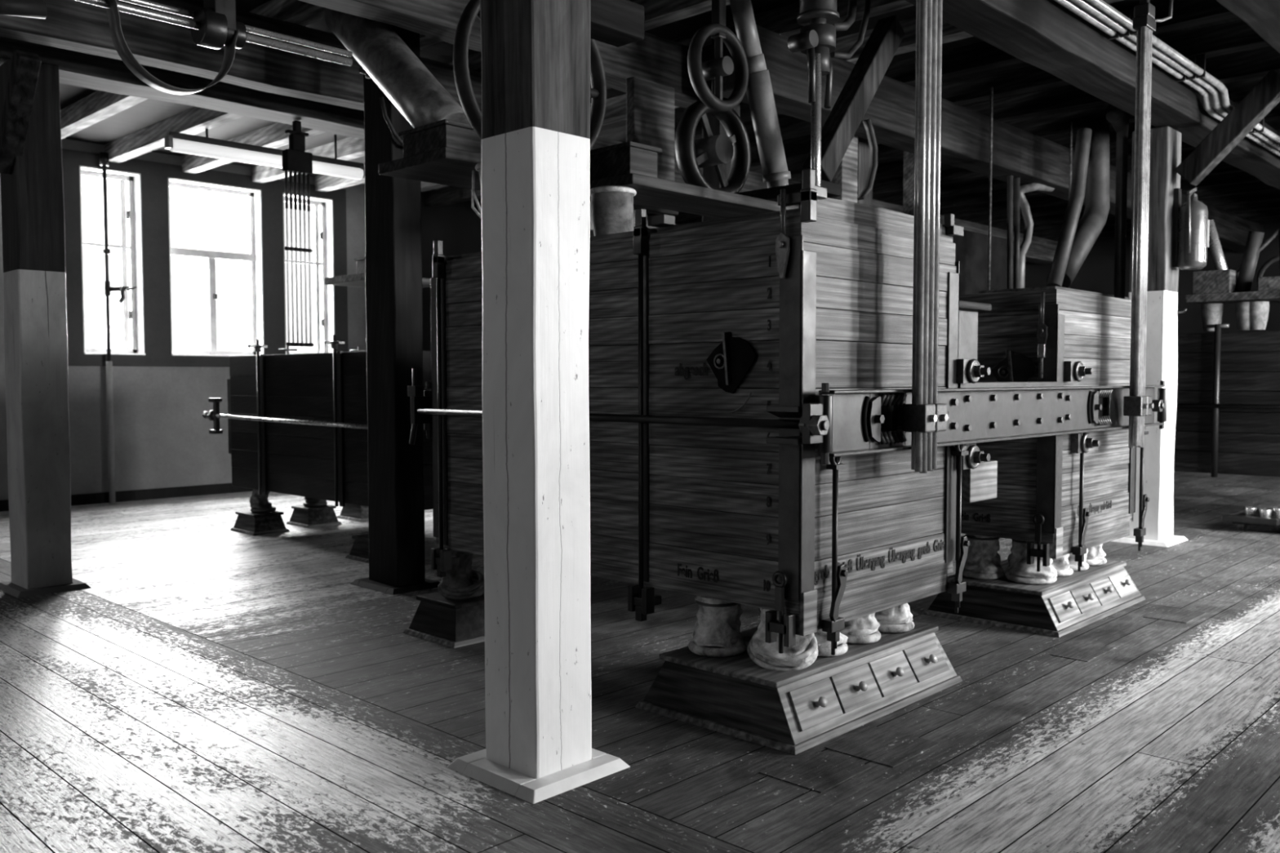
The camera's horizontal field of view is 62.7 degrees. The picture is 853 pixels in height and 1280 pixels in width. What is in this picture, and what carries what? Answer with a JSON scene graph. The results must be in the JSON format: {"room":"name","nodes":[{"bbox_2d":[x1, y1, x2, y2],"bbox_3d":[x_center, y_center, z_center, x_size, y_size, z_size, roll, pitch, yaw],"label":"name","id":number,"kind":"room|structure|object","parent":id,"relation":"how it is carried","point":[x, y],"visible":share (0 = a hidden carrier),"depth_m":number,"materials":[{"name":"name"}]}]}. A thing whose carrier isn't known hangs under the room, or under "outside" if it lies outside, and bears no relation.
{"room":"flour mill interior","nodes":[
{"label":"flour mill interior","id":0,"kind":"room"},
{"bbox_2d":[0,0,47,18],"bbox_3d":[-2.393,-1.347,3.227,0.068,0.190,1.033,2,4,44],"label":"lamp","id":1,"kind":"object","parent":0,"point":[24,8],"visible":1,"depth_m":3.53,"materials":[{"name":"metal"}]},
{"bbox_2d":[0,138,481,500],"bbox_3d":[-3.816,-1.522,15.741,0.380,4.620,24.300,2,4,44],"label":"wall","id":2,"kind":"structure","parent":0,"point":[162,438],"depth_m":13.29,"materials":[{"name":"paint"}]},
{"bbox_2d":[79,165,145,355],"bbox_3d":[-6.455,-1.991,12.802,0.250,2.230,0.700,2,4,44],"label":"window","id":3,"kind":"structure","parent":2,"relation":"in","point":[135,314],"depth_m":13.01,"materials":[{"name":"white paint"}]},
{"bbox_2d":[0,483,253,511],"bbox_3d":[-3.665,0.727,15.701,0.030,0.130,23.500,2,4,44],"label":"baseboard","id":4,"kind":"structure","parent":2,"relation":"attached to","point":[222,488],"depth_m":13.15,"materials":[{"name":"wood"}]},
{"bbox_2d":[67,361,229,367],"bbox_3d":[-5.466,-0.803,13.731,0.027,0.050,3.730,2,4,44],"label":"trim","id":5,"kind":"structure","parent":2,"relation":"attached to","point":[69,363],"depth_m":13.06,"materials":[{"name":"paint"}]},
{"bbox_2d":[61,148,348,363],"bbox_3d":[-5.484,-2.067,13.689,0.018,2.500,3.730,2,4,44],"label":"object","id":6,"kind":"structure","parent":2,"relation":"attached to","point":[154,175],"depth_m":13.17,"materials":[{"name":"paint"}]},
{"bbox_2d":[168,177,264,356],"bbox_3d":[-5.558,-2.034,13.735,0.250,2.230,1.230,2,4,44],"label":"window","id":7,"kind":"structure","parent":2,"relation":"in","point":[254,257],"depth_m":13.91,"materials":[{"name":"white paint"}]},
{"bbox_2d":[283,192,334,354],"bbox_3d":[-4.658,-2.078,14.671,0.250,2.230,0.750,2,4,44],"label":"window","id":8,"kind":"structure","parent":2,"relation":"in","point":[327,321],"depth_m":14.91,"materials":[{"name":"white paint"}]},
{"bbox_2d":[0,471,1279,852],"bbox_3d":[2.276,1.103,10.008,17.300,0.120,24.300,2,4,44],"label":"floor","id":9,"kind":"structure","parent":0,"point":[212,687],"depth_m":4.59,"materials":[{"name":"grey wood"}]},
{"bbox_2d":[0,57,90,597],"bbox_3d":[-4.312,-0.691,7.499,0.536,3.710,0.477,2,4,44],"label":"timber post","id":10,"kind":"object","parent":9,"relation":"on","point":[36,333],"visible":0.95,"depth_m":7.38,"materials":[{"name":"paint"}]},
{"bbox_2d":[0,48,41,174],"bbox_3d":[-4.208,-2.109,7.097,0.618,0.740,0.140,2,4,44],"label":"brace","id":11,"kind":"object","parent":10,"relation":"attached to","point":[25,65],"visible":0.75,"depth_m":7.03,"materials":[{"name":"wood"}]},
{"bbox_2d":[99,151,137,503],"bbox_3d":[-6.266,-1.170,12.688,0.372,4.200,0.130,-1,3,-24],"label":"standpipe","id":12,"kind":"object","parent":9,"relation":"on","point":[104,157],"visible":1,"depth_m":12.64,"materials":[{"name":"metal"}]},
{"bbox_2d":[103,280,137,303],"bbox_3d":[-6.258,-1.613,12.669,0.358,0.274,0.123,-1,3,-28],"label":"tap","id":13,"kind":"object","parent":12,"relation":"on","point":[107,288],"depth_m":12.62,"materials":[{"name":"black metal"}]},
{"bbox_2d":[230,510,289,535],"bbox_3d":[-3.758,0.939,10.388,0.498,0.190,0.378,2,4,44],"label":"stand","id":14,"kind":"object","parent":9,"relation":"on","point":[248,522],"visible":0.86,"depth_m":10.26,"materials":[{"name":"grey wood"}]},
{"bbox_2d":[249,488,275,512],"bbox_3d":[-3.724,0.722,10.386,0.242,0.237,0.242,2,4,44],"label":"cloth sleeve","id":15,"kind":"object","parent":14,"relation":"on","point":[259,503],"visible":0.8,"depth_m":10.31,"materials":[{"name":"fabric"}]},
{"bbox_2d":[286,504,342,528],"bbox_3d":[-3.372,0.916,10.869,0.448,0.190,0.388,2,4,44],"label":"stand","id":16,"kind":"object","parent":9,"relation":"on","point":[302,516],"visible":0.84,"depth_m":10.75,"materials":[{"name":"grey wood"}]},
{"bbox_2d":[302,497,327,506],"bbox_3d":[-3.352,0.699,10.870,0.246,0.237,0.254,2,4,44],"label":"cloth sleeve","id":17,"kind":"object","parent":16,"relation":"on","point":[309,502],"visible":0.44,"depth_m":10.78,"materials":[{"name":"fabric"}]},
{"bbox_2d":[337,502,368,522],"bbox_3d":[-2.965,0.894,11.344,0.478,0.190,0.418,2,4,44],"label":"stand","id":18,"kind":"object","parent":9,"relation":"on","point":[350,512],"visible":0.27,"depth_m":11.16,"materials":[{"name":"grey wood"}]},
{"bbox_2d":[345,533,368,563],"bbox_3d":[-2.181,1.008,8.805,0.428,0.190,0.398,2,4,44],"label":"stand","id":19,"kind":"object","parent":9,"relation":"on","point":[359,552],"visible":0.25,"depth_m":8.71,"materials":[{"name":"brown wood"}]},
{"bbox_2d":[350,23,439,595],"bbox_3d":[-1.771,-0.897,7.559,0.566,4.110,0.437,2,4,44],"label":"timber post","id":20,"kind":"object","parent":9,"relation":"on","point":[393,205],"visible":0.88,"depth_m":7.46,"materials":[{"name":"black wood"}]},
{"bbox_2d":[379,97,403,146],"bbox_3d":[-1.669,-2.090,7.272,0.028,0.327,0.295,2,4,44],"label":"pipe","id":21,"kind":"object","parent":20,"relation":"attached to","point":[400,140],"visible":0.64,"depth_m":7.20,"materials":[{"name":"metal"}]},
{"bbox_2d":[403,590,484,648],"bbox_3d":[-1.039,1.107,6.213,0.508,0.225,0.518,2,4,44],"label":"stand","id":22,"kind":"object","parent":9,"relation":"on","point":[438,619],"visible":0.63,"depth_m":6.02,"materials":[{"name":"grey wood"}]},
{"bbox_2d":[437,548,484,599],"bbox_3d":[-1.041,0.848,6.168,0.274,0.296,0.267,2,4,44],"label":"cloth sleeve","id":23,"kind":"object","parent":22,"relation":"on","point":[458,584],"visible":0.81,"depth_m":6.08,"materials":[{"name":"fabric"}]},
{"bbox_2d":[407,168,1167,655],"bbox_3d":[1.128,-0.141,6.632,2.890,2.015,4.230,2,4,44],"label":"plansifter","id":24,"kind":"object","parent":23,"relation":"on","point":[750,375],"visible":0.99,"depth_m":4.86,"materials":[{"name":"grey wood"}]},
{"bbox_2d":[590,185,636,235],"bbox_3d":[-0.166,-1.212,6.349,0.292,0.435,0.292,2,4,44],"label":"inlet sleeve","id":25,"kind":"object","parent":24,"relation":"on","point":[611,206],"visible":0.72,"depth_m":6.24,"materials":[{"name":"fabric"}]},
{"bbox_2d":[590,141,798,218],"bbox_3d":[0.514,-1.598,7.113,0.500,0.255,2.130,2,4,44],"label":"wooden shelf","id":26,"kind":"object","parent":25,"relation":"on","point":[631,164],"visible":0.6,"depth_m":6.46,"materials":[{"name":"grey wood"}]},
{"bbox_2d":[453,0,606,149],"bbox_3d":[-0.634,-1.973,5.972,0.400,1.080,1.080,2,4,44],"label":"pulley","id":27,"kind":"object","parent":26,"relation":"attached to","point":[469,104],"visible":0.44,"depth_m":5.60,"materials":[{"name":"black metal"}]},
{"bbox_2d":[674,99,751,193],"bbox_3d":[0.464,-1.931,7.444,0.350,0.740,0.720,2,4,44],"label":"wheel","id":28,"kind":"object","parent":26,"relation":"on","point":[691,154],"visible":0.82,"depth_m":7.32,"materials":[{"name":"black metal"}]},
{"bbox_2d":[735,179,840,201],"bbox_3d":[0.983,-1.580,7.170,0.760,0.078,0.240,2,4,44],"label":"cross timber","id":29,"kind":"object","parent":26,"relation":"on","point":[833,189],"visible":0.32,"depth_m":7.03,"materials":[{"name":"wood"}]},
{"bbox_2d":[802,14,904,182],"bbox_3d":[1.505,-2.298,7.335,0.150,1.297,1.075,2,4,44],"label":"brace","id":30,"kind":"object","parent":29,"relation":"on","point":[841,125],"visible":0.76,"depth_m":7.27,"materials":[{"name":"wood"}]},
{"bbox_2d":[447,0,630,804],"bbox_3d":[-0.395,-0.546,3.980,0.516,3.730,0.492,2,4,44],"label":"timber post","id":31,"kind":"object","parent":9,"relation":"on","point":[536,54],"visible":1,"depth_m":3.89,"materials":[{"name":"paint"}]},
{"bbox_2d":[590,0,644,47],"bbox_3d":[-0.189,-1.664,4.238,0.160,0.140,0.443,2,4,44],"label":"block","id":32,"kind":"object","parent":31,"relation":"attached to","point":[616,23],"visible":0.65,"depth_m":4.26,"materials":[{"name":"wood"}]},
{"bbox_2d":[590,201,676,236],"bbox_3d":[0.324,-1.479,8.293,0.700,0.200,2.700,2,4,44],"label":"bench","id":33,"kind":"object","parent":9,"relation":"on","point":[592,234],"visible":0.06,"depth_m":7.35,"materials":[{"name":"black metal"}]},
{"bbox_2d":[626,75,678,215],"bbox_3d":[0.087,-2.042,7.704,0.100,0.940,0.480,2,4,44],"label":"wooden box","id":34,"kind":"object","parent":33,"relation":"on","point":[650,105],"visible":0.48,"depth_m":7.67,"materials":[{"name":"wood"}]},
{"bbox_2d":[702,44,740,221],"bbox_3d":[0.646,-2.272,8.363,0.180,1.458,0.260,2,4,44],"label":"upright timber","id":35,"kind":"object","parent":33,"relation":"on","point":[709,173],"visible":0.06,"depth_m":8.27,"materials":[{"name":"wood"}]},
{"bbox_2d":[635,622,962,755],"bbox_3d":[0.789,1.142,4.999,0.888,0.262,1.418,2,4,44],"label":"stand","id":36,"kind":"object","parent":9,"relation":"on","point":[794,713],"visible":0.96,"depth_m":4.57,"materials":[{"name":"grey wood"}]},
{"bbox_2d":[688,595,746,657],"bbox_3d":[0.355,0.890,4.774,0.264,0.257,0.276,2,4,44],"label":"cloth sleeve","id":37,"kind":"object","parent":36,"relation":"on","point":[718,623],"visible":0.93,"depth_m":4.69,"materials":[{"name":"fabric"}]},
{"bbox_2d":[746,607,817,671],"bbox_3d":[0.620,0.904,4.580,0.310,0.268,0.318,2,4,44],"label":"cloth sleeve","id":38,"kind":"object","parent":36,"relation":"on","point":[799,656],"visible":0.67,"depth_m":4.47,"materials":[{"name":"fabric"}]},
{"bbox_2d":[813,629,848,657],"bbox_3d":[0.820,0.890,4.763,0.245,0.257,0.232,2,4,44],"label":"cloth sleeve","id":39,"kind":"object","parent":36,"relation":"on","point":[824,646],"visible":0.14,"depth_m":4.68,"materials":[{"name":"fabric"}]},
{"bbox_2d":[840,613,880,644],"bbox_3d":[1.024,0.879,4.983,0.235,0.257,0.230,2,4,44],"label":"cloth sleeve","id":40,"kind":"object","parent":36,"relation":"on","point":[864,629],"visible":0.34,"depth_m":4.91,"materials":[{"name":"fabric"}]},
{"bbox_2d":[875,603,914,632],"bbox_3d":[1.234,0.870,5.197,0.242,0.257,0.242,2,4,44],"label":"cloth sleeve","id":41,"kind":"object","parent":36,"relation":"on","point":[899,619],"visible":0.41,"depth_m":5.11,"materials":[{"name":"fabric"}]},
{"bbox_2d":[922,560,1145,637],"bbox_3d":[2.611,1.062,6.902,0.878,0.245,1.448,2,4,44],"label":"stand","id":42,"kind":"object","parent":9,"relation":"on","point":[1074,602],"visible":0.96,"depth_m":6.44,"materials":[{"name":"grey wood"}]},
{"bbox_2d":[962,533,1005,579],"bbox_3d":[2.166,0.808,6.658,0.275,0.279,0.275,2,4,44],"label":"cloth sleeve","id":43,"kind":"object","parent":42,"relation":"on","point":[983,557],"visible":0.83,"depth_m":6.58,"materials":[{"name":"fabric"}]},
{"bbox_2d":[1005,538,1057,584],"bbox_3d":[2.418,0.815,6.497,0.304,0.279,0.321,2,4,44],"label":"cloth sleeve","id":44,"kind":"object","parent":42,"relation":"on","point":[1018,567],"visible":0.71,"depth_m":6.41,"materials":[{"name":"fabric"}]},
{"bbox_2d":[1050,554,1073,576],"bbox_3d":[2.652,0.804,6.731,0.230,0.279,0.232,2,4,44],"label":"cloth sleeve","id":45,"kind":"object","parent":42,"relation":"on","point":[1061,565],"visible":0.23,"depth_m":6.65,"materials":[{"name":"fabric"}]},
{"bbox_2d":[1067,548,1088,570],"bbox_3d":[2.832,0.795,6.919,0.230,0.279,0.230,2,4,44],"label":"cloth sleeve","id":46,"kind":"object","parent":42,"relation":"on","point":[1073,564],"visible":0.15,"depth_m":6.84,"materials":[{"name":"fabric"}]},
{"bbox_2d":[1085,543,1106,565],"bbox_3d":[3.026,0.786,7.120,0.253,0.279,0.253,2,4,44],"label":"cloth sleeve","id":47,"kind":"object","parent":42,"relation":"on","point":[1095,555],"visible":0.24,"depth_m":7.02,"materials":[{"name":"fabric"}]},
{"bbox_2d":[1106,105,1128,298],"bbox_3d":[4.388,-0.947,9.735,0.150,3.995,0.359,2,4,44],"label":"pipe","id":48,"kind":"object","parent":9,"relation":"on","point":[1117,117],"visible":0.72,"depth_m":9.74,"materials":[{"name":"metal"}]},
{"bbox_2d":[1111,125,1187,546],"bbox_3d":[4.694,-0.809,9.620,0.506,3.730,0.577,2,4,44],"label":"timber post","id":49,"kind":"object","parent":9,"relation":"on","point":[1162,359],"visible":0.57,"depth_m":9.46,"materials":[{"name":"paint"}]},
{"bbox_2d":[1172,186,1209,270],"bbox_3d":[4.930,-1.772,9.380,0.248,0.734,0.292,0,3,-5],"label":"fire extinguisher","id":50,"kind":"object","parent":49,"relation":"attached to","point":[1191,223],"visible":1,"depth_m":9.31,"materials":[{"name":"paint"}]},
{"bbox_2d":[1174,69,1279,186],"bbox_3d":[5.132,-2.573,9.102,0.882,0.874,0.170,2,4,44],"label":"brace","id":51,"kind":"object","parent":49,"relation":"attached to","point":[1264,95],"visible":1,"depth_m":9.04,"materials":[{"name":"wood"}]},
{"bbox_2d":[1222,506,1279,530],"bbox_3d":[6.380,0.913,10.217,1.080,0.230,0.900,2,4,44],"label":"stand","id":52,"kind":"object","parent":9,"relation":"on","point":[1252,516],"visible":1,"depth_m":10.20,"materials":[{"name":"black metal"}]},
{"bbox_3d":[4.539,0.285,13.415,0.400,1.200,0.200,2,4,44],"label":"pier","id":53,"kind":"object","parent":9,"relation":"on","visible":0},
{"bbox_2d":[952,229,1013,294],"bbox_3d":[3.082,-1.243,11.829,0.800,2.000,4.600,2,4,44],"label":"wall","id":54,"kind":"structure","parent":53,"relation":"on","point":[971,250],"depth_m":12.30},
{"bbox_2d":[59,0,1279,241],"bbox_3d":[2.270,-3.272,9.809,17.300,0.400,24.300,2,4,44],"label":"ceiling","id":55,"kind":"structure","parent":0,"point":[1027,97],"depth_m":10.62,"materials":[{"name":"grey wood"}]},
{"bbox_2d":[164,128,282,168],"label":"lamp","id":56,"kind":"object","parent":55,"relation":"hanging from","point":[206,146],"depth_m":11.10,"materials":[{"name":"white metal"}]},
{"bbox_2d":[0,0,481,110],"bbox_3d":[-3.975,-2.665,6.417,0.233,0.487,9.880,2,4,44],"label":"ceiling beam","id":57,"kind":"structure","parent":55,"relation":"attached to","point":[68,24],"depth_m":7.33,"materials":[{"name":"wood"}]},
{"bbox_2d":[312,134,364,179],"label":"lamp","id":58,"kind":"object","parent":55,"relation":"hanging from","point":[335,166],"depth_m":12.09,"materials":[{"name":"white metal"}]},
{"bbox_2d":[324,7,470,128],"bbox_3d":[-1.580,-2.315,6.818,1.344,1.240,0.323,2,4,42],"label":"pipe","id":59,"kind":"object","parent":55,"relation":"attached to","point":[405,80],"visible":0.71,"depth_m":6.63,"materials":[{"name":"metal"}]},
{"bbox_2d":[378,119,481,190],"bbox_3d":[-1.098,-1.690,6.542,0.700,0.255,0.780,2,4,44],"label":"hopper","id":60,"kind":"object","parent":59,"relation":"attached to","point":[446,152],"visible":0.72,"depth_m":6.31,"materials":[{"name":"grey wood"}]},
{"bbox_2d":[475,161,480,184],"bbox_3d":[-0.808,-1.271,6.227,0.332,0.555,0.332,2,4,44],"label":"inlet sleeve","id":61,"kind":"object","parent":60,"relation":"hanging from","point":[477,166],"visible":0.11,"depth_m":6.16,"materials":[{"name":"fabric"}]},
{"bbox_2d":[471,170,481,219],"bbox_3d":[-0.862,-1.276,6.113,0.269,0.449,0.093,1,3,13],"label":"cord","id":62,"kind":"object","parent":61,"relation":"attached to","point":[473,195],"visible":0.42,"depth_m":6.12,"materials":[{"name":"fabric"}]},
{"bbox_2d":[299,0,702,108],"bbox_3d":[-2.739,-2.653,5.229,0.266,0.407,9.880,2,4,44],"label":"ceiling beam","id":63,"kind":"structure","parent":55,"relation":"attached to","point":[653,58],"depth_m":7.63,"materials":[{"name":"wood"}]},
{"bbox_2d":[75,0,352,66],"bbox_3d":[-2.839,-2.248,5.164,0.200,0.430,3.260,2,4,44],"label":"shaft","id":64,"kind":"object","parent":63,"relation":"hanging from","point":[214,24],"visible":0.97,"depth_m":5.67,"materials":[{"name":"metal"}]},
{"bbox_2d":[106,0,239,94],"bbox_3d":[-2.468,-2.109,5.514,0.130,0.683,0.695,2,4,44],"label":"belt","id":65,"kind":"object","parent":64,"relation":"hanging from","point":[121,46],"visible":0.98,"depth_m":5.42,"materials":[{"name":"leather"}]},
{"bbox_2d":[0,36,1057,264],"bbox_3d":[-0.052,-2.967,12.055,0.395,0.406,23.460,2,4,44],"label":"ceiling beam","id":66,"kind":"structure","parent":55,"relation":"attached to","point":[77,68],"depth_m":8.50,"materials":[{"name":"grey wood"}]},
{"bbox_2d":[281,120,314,346],"bbox_3d":[-2.953,-1.663,9.089,0.100,1.935,0.260,2,4,44],"label":"bundle","id":67,"kind":"object","parent":66,"relation":"hanging from","point":[295,160],"visible":1,"depth_m":9.07,"materials":[{"name":"white paint"}]},
{"bbox_2d":[202,334,432,510],"bbox_3d":[-2.700,-0.093,10.030,3.580,1.480,1.480,2,4,44],"label":"plansifter","id":68,"kind":"object","parent":67,"relation":"hanging from","point":[297,424],"visible":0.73,"depth_m":9.52,"materials":[{"name":"black wood"}]},
{"bbox_3d":[-2.380,-1.004,9.874,0.292,0.645,0.292,2,4,44],"label":"inlet sleeve","id":69,"kind":"object","parent":68,"relation":"on","visible":0},
{"bbox_2d":[324,256,431,288],"bbox_3d":[-2.432,-1.463,9.937,0.650,0.255,0.850,2,4,44],"label":"hopper","id":70,"kind":"object","parent":69,"relation":"on","point":[358,279],"visible":0.3,"depth_m":9.79,"materials":[{"name":"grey wood"}]},
{"bbox_2d":[687,0,748,111],"bbox_3d":[0.490,-2.514,6.961,0.240,0.849,0.560,2,4,44],"label":"wheel","id":71,"kind":"object","parent":55,"relation":"hanging from","point":[699,73],"visible":1,"depth_m":6.91,"materials":[{"name":"black metal"}]},
{"bbox_2d":[728,0,791,187],"bbox_3d":[0.828,-2.265,7.266,0.196,1.389,0.618,2,4,44],"label":"pipe","id":72,"kind":"object","parent":55,"relation":"hanging from","point":[759,91],"visible":0.77,"depth_m":7.22,"materials":[{"name":"metal"}]},
{"bbox_2d":[787,0,839,186],"bbox_3d":[1.080,-2.010,6.529,0.260,1.819,0.340,2,4,44],"label":"shaft bearing","id":73,"kind":"object","parent":55,"relation":"attached to","point":[816,39],"visible":0.95,"depth_m":6.48,"materials":[{"name":"grey paint"}]},
{"bbox_2d":[806,45,830,75],"bbox_3d":[1.111,-2.276,6.549,0.140,0.159,0.148,2,4,44],"label":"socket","id":74,"kind":"object","parent":73,"relation":"attached to","point":[821,55],"depth_m":6.48,"materials":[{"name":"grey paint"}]},
{"bbox_2d":[832,0,857,31],"bbox_3d":[1.301,-2.717,6.728,0.056,0.427,0.295,2,4,44],"label":"pipe","id":75,"kind":"object","parent":73,"relation":"attached to","point":[849,20],"visible":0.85,"depth_m":6.77,"materials":[{"name":"metal"}]},
{"bbox_2d":[830,0,871,58],"bbox_3d":[1.372,-2.640,6.806,0.040,0.591,0.453,2,4,44],"label":"pipe","id":76,"kind":"object","parent":73,"relation":"attached to","point":[848,55],"visible":0.94,"depth_m":6.87,"materials":[{"name":"metal"}]},
{"bbox_2d":[828,135,857,202],"bbox_3d":[1.825,-2.147,9.526,0.180,1.818,0.260,2,4,44],"label":"upright timber","id":77,"kind":"object","parent":55,"relation":"hanging from","point":[846,175],"visible":0.06,"depth_m":9.45,"materials":[{"name":"wood"}]},
{"bbox_2d":[857,136,872,205],"bbox_3d":[2.064,-2.118,9.992,0.180,1.918,0.260,2,4,44],"label":"upright timber","id":78,"kind":"object","parent":55,"relation":"hanging from","point":[864,149],"visible":0.04,"depth_m":9.89,"materials":[{"name":"wood"}]},
{"bbox_2d":[902,151,914,215],"bbox_3d":[2.800,-2.197,10.612,0.180,1.818,0.260,2,4,44],"label":"upright timber","id":79,"kind":"object","parent":55,"relation":"attached to","point":[908,157],"visible":0.04,"depth_m":10.53,"materials":[{"name":"wood"}]},
{"bbox_2d":[903,0,948,473],"bbox_3d":[1.277,-1.308,4.612,0.130,3.029,0.203,2,4,44],"label":"vertical post","id":80,"kind":"object","parent":55,"relation":"hanging from","point":[925,417],"visible":1,"depth_m":4.60,"materials":[{"name":"metal"}]},
{"bbox_2d":[711,24,1263,253],"bbox_3d":[5.612,-2.986,12.980,0.365,0.467,14.280,2,4,44],"label":"ceiling beam","id":81,"kind":"structure","parent":55,"relation":"attached to","point":[1016,152],"depth_m":10.06,"materials":[{"name":"grey wood"}]},
{"bbox_2d":[857,119,877,199],"bbox_3d":[1.911,-2.235,8.831,0.060,0.677,0.220,2,4,44],"label":"strip","id":82,"kind":"object","parent":81,"relation":"hanging from","point":[868,125],"visible":1,"depth_m":8.86,"materials":[{"name":"metal"}]},
{"bbox_2d":[1007,175,1013,288],"bbox_3d":[3.969,-2.000,11.275,0.060,1.362,0.100,2,4,44],"label":"pipe","id":83,"kind":"object","parent":81,"relation":"attached to","point":[1010,178],"visible":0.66,"depth_m":11.25,"materials":[{"name":"metal"}]},
{"bbox_2d":[1013,177,1019,288],"bbox_3d":[4.086,-2.006,11.397,0.060,1.362,0.100,2,4,44],"label":"pipe","id":84,"kind":"object","parent":81,"relation":"attached to","point":[1016,180],"visible":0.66,"depth_m":11.37,"materials":[{"name":"metal"}]},
{"bbox_2d":[1019,182,1054,288],"bbox_3d":[4.391,-2.047,11.713,0.090,1.416,0.868,2,4,44],"label":"hose","id":85,"kind":"object","parent":81,"relation":"hanging from","point":[1025,209],"visible":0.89,"depth_m":11.51,"materials":[{"name":"fabric"}]},
{"bbox_2d":[978,86,1128,299],"bbox_3d":[4.003,-2.078,9.934,0.700,1.998,2.000,2,4,44],"label":"tray","id":86,"kind":"object","parent":55,"relation":"hanging from","point":[988,291],"visible":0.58,"depth_m":9.48,"materials":[{"name":"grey wood"}]},
{"bbox_2d":[1046,127,1092,286],"bbox_3d":[3.849,-1.957,9.418,0.124,1.505,0.742,2,4,44],"label":"pipe","id":87,"kind":"object","parent":86,"relation":"attached to","point":[1063,250],"visible":0.92,"depth_m":9.44,"materials":[{"name":"metal"}]},
{"bbox_2d":[1046,123,1109,288],"bbox_3d":[4.435,-2.222,10.595,0.236,1.748,1.145,2,4,44],"label":"pipe","id":88,"kind":"object","parent":55,"relation":"hanging from","point":[1094,218],"visible":0.77,"depth_m":10.76,"materials":[{"name":"metal"}]},
{"bbox_2d":[905,0,1279,190],"bbox_3d":[3.821,-2.813,8.339,0.355,0.387,23.460,2,4,44],"label":"ceiling beam","id":89,"kind":"structure","parent":55,"relation":"attached to","point":[1046,35],"depth_m":7.63,"materials":[{"name":"grey wood"}]},
{"bbox_2d":[1133,0,1155,18],"bbox_3d":[3.120,-2.721,6.492,0.090,0.399,0.120,2,4,44],"label":"hanger","id":90,"kind":"object","parent":55,"relation":"hanging from","point":[1144,7],"visible":0.74,"depth_m":6.46,"materials":[{"name":"black metal"}]},
{"bbox_2d":[1123,14,1155,448],"bbox_3d":[3.134,-1.193,6.553,0.130,2.660,0.195,2,4,44],"label":"vertical post","id":91,"kind":"object","parent":90,"relation":"hanging from","point":[1137,405],"visible":1,"depth_m":6.52,"materials":[{"name":"metal"}]},
{"bbox_2d":[1053,0,1279,156],"bbox_3d":[5.691,-2.922,9.937,0.064,0.319,16.600,2,4,44],"label":"conduit pipe","id":92,"kind":"object","parent":55,"relation":"hanging from","point":[1113,33],"visible":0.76,"depth_m":8.26,"materials":[{"name":"metal"}]},
{"bbox_2d":[1070,0,1279,150],"bbox_3d":[5.745,-2.919,9.885,0.064,0.319,16.600,2,4,44],"label":"conduit pipe","id":93,"kind":"object","parent":55,"relation":"hanging from","point":[1123,31],"visible":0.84,"depth_m":8.18,"materials":[{"name":"metal"}]},
{"bbox_2d":[1086,0,1279,144],"bbox_3d":[5.799,-2.917,9.833,0.064,0.319,16.600,2,4,44],"label":"conduit pipe","id":94,"kind":"object","parent":55,"relation":"hanging from","point":[1199,68],"visible":0.83,"depth_m":8.27,"materials":[{"name":"metal"}]},
{"bbox_2d":[1216,0,1279,53],"bbox_3d":[7.592,-2.941,10.385,0.375,0.327,15.280,2,4,44],"label":"ceiling beam","id":95,"kind":"structure","parent":55,"relation":"attached to","point":[1263,16],"depth_m":6.69,"materials":[{"name":"wood"}]},
{"bbox_2d":[1013,223,1279,333],"bbox_3d":[10.514,-1.665,18.475,16.500,4.620,0.300,2,4,44],"label":"wall","id":96,"kind":"structure","parent":0,"point":[1096,273],"depth_m":18.94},
{"bbox_2d":[1173,324,1279,477],"bbox_3d":[7.071,-0.250,10.358,3.150,1.540,1.502,2,4,44],"label":"plansifter","id":97,"kind":"object","parent":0,"point":[1228,418],"visible":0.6,"depth_m":10.54,"materials":[{"name":"black wood"}]},
{"bbox_2d":[1185,269,1279,331],"bbox_3d":[6.145,-1.291,10.757,0.900,0.615,0.500,2,4,44],"label":"outlet box","id":98,"kind":"object","parent":97,"relation":"on","point":[1211,289],"visible":0.97,"depth_m":10.66,"materials":[{"name":"wood"}]},
{"bbox_2d":[1200,303,1222,331],"bbox_3d":[5.930,-1.129,10.901,0.200,0.280,0.200,2,4,44],"label":"cloth sleeve","id":99,"kind":"object","parent":98,"relation":"on","point":[1211,313],"depth_m":10.83,"materials":[{"name":"fabric"}]},
{"bbox_2d":[1208,219,1234,291],"bbox_3d":[5.962,-1.747,10.842,0.316,0.780,0.110,2,4,44],"label":"tube","id":100,"kind":"object","parent":98,"relation":"on","point":[1215,246],"visible":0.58,"depth_m":10.81,"materials":[{"name":"metal"}]},
{"bbox_2d":[1235,302,1252,330],"bbox_3d":[6.161,-1.120,10.680,0.200,0.280,0.200,2,4,44],"label":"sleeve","id":101,"kind":"object","parent":98,"relation":"on","point":[1243,310],"depth_m":10.62,"materials":[{"name":"fabric"}]},
{"bbox_2d":[1235,231,1264,292],"bbox_3d":[6.222,-1.673,10.734,0.257,0.637,0.140,2,4,44],"label":"tube","id":102,"kind":"object","parent":98,"relation":"on","point":[1255,239],"visible":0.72,"depth_m":10.69,"materials":[{"name":"metal"}]},
{"bbox_2d":[1249,301,1269,329],"bbox_3d":[6.233,-1.117,10.611,0.200,0.280,0.200,2,4,44],"label":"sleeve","id":103,"kind":"object","parent":98,"relation":"on","point":[1259,310],"depth_m":10.53,"materials":[{"name":"fabric"}]},
{"bbox_2d":[1256,255,1279,302],"bbox_3d":[6.501,-1.492,10.613,0.490,0.490,0.050,2,4,44],"label":"spoked wheel","id":104,"kind":"object","parent":98,"relation":"on","point":[1267,264],"visible":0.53,"depth_m":10.70,"materials":[{"name":"metal"}]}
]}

